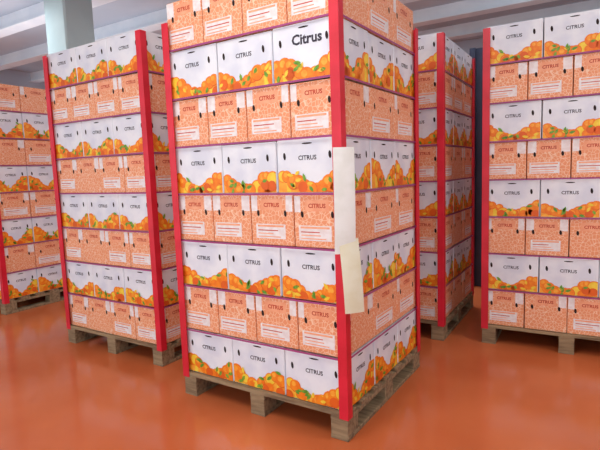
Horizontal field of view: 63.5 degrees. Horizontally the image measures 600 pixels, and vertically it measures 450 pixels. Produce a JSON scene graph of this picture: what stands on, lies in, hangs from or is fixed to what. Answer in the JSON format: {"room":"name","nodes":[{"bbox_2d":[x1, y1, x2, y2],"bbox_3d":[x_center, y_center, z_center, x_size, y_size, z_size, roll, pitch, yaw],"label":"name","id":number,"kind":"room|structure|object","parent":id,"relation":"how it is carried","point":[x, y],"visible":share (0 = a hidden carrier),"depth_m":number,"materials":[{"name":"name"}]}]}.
{"room":"warehouse","nodes":[
{"label":"warehouse","id":0,"kind":"room"},
{"bbox_2d":[0,69,44,88],"bbox_3d":[-8.749,-1.320,8.841,0.201,4.000,16.200,2,7,31],"label":"wall","id":1,"kind":"structure","parent":0,"point":[9,77],"depth_m":11.72,"materials":[{"name":"paint"}]},
{"bbox_2d":[0,286,599,449],"bbox_3d":[-1.546,0.946,4.729,16.900,0.100,16.200,2,7,31],"label":"floor","id":2,"kind":"structure","parent":0,"point":[516,392],"depth_m":2.88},
{"bbox_2d":[0,84,63,314],"bbox_3d":[-3.253,-0.317,5.582,1.148,2.340,1.083,2,7,31],"label":"stack","id":3,"kind":"object","parent":2,"relation":"on","point":[30,260],"visible":0.59,"depth_m":5.12,"materials":[{"name":"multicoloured cardboard"}]},
{"bbox_2d":[44,0,94,54],"bbox_3d":[-2.912,-1.144,6.402,0.480,3.780,0.480,2,7,31],"label":"concrete column","id":4,"kind":"structure","parent":2,"relation":"on","point":[69,23],"depth_m":6.09,"materials":[{"name":"paint"}]},
{"bbox_2d":[42,29,188,366],"bbox_3d":[-1.216,-0.224,4.094,1.148,2.340,1.083,2,7,32],"label":"stack","id":5,"kind":"object","parent":2,"relation":"on","point":[106,98],"visible":0.55,"depth_m":3.57,"materials":[{"name":"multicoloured cardboard"}]},
{"bbox_2d":[161,0,420,441],"bbox_3d":[0.030,-0.147,3.012,1.223,2.339,1.129,2,7,33],"label":"stack","id":6,"kind":"object","parent":2,"relation":"on","point":[293,125],"visible":1,"depth_m":2.61,"materials":[{"name":"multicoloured cardboard"}]},
{"bbox_2d":[418,32,474,340],"bbox_3d":[0.874,-0.331,4.409,1.148,2.340,1.083,2,7,31],"label":"stack","id":7,"kind":"object","parent":2,"relation":"on","point":[446,72],"visible":0.42,"depth_m":3.82,"materials":[{"name":"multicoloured cardboard"}]},
{"bbox_2d":[469,47,482,285],"bbox_3d":[4.280,-0.528,3.929,5.600,2.600,0.102,2,7,31],"label":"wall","id":8,"kind":"structure","parent":2,"relation":"on","point":[477,53],"depth_m":5.32,"materials":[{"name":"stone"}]},
{"bbox_2d":[481,9,599,354],"bbox_3d":[2.118,-0.305,3.783,1.148,2.340,1.083,2,7,30],"label":"stack","id":9,"kind":"object","parent":2,"relation":"on","point":[540,255],"visible":1,"depth_m":3.42,"materials":[{"name":"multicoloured cardboard"}]},
{"bbox_2d":[0,0,599,82],"bbox_3d":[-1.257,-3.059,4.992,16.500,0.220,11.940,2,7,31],"label":"ceiling","id":10,"kind":"structure","parent":0,"point":[32,16],"depth_m":8.10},
{"bbox_2d":[454,38,482,54],"bbox_3d":[2.535,-1.984,11.284,16.500,4.000,0.202,2,7,31],"label":"wall","id":11,"kind":"structure","parent":0,"point":[465,45],"depth_m":10.28,"materials":[{"name":"paint"}]}
]}

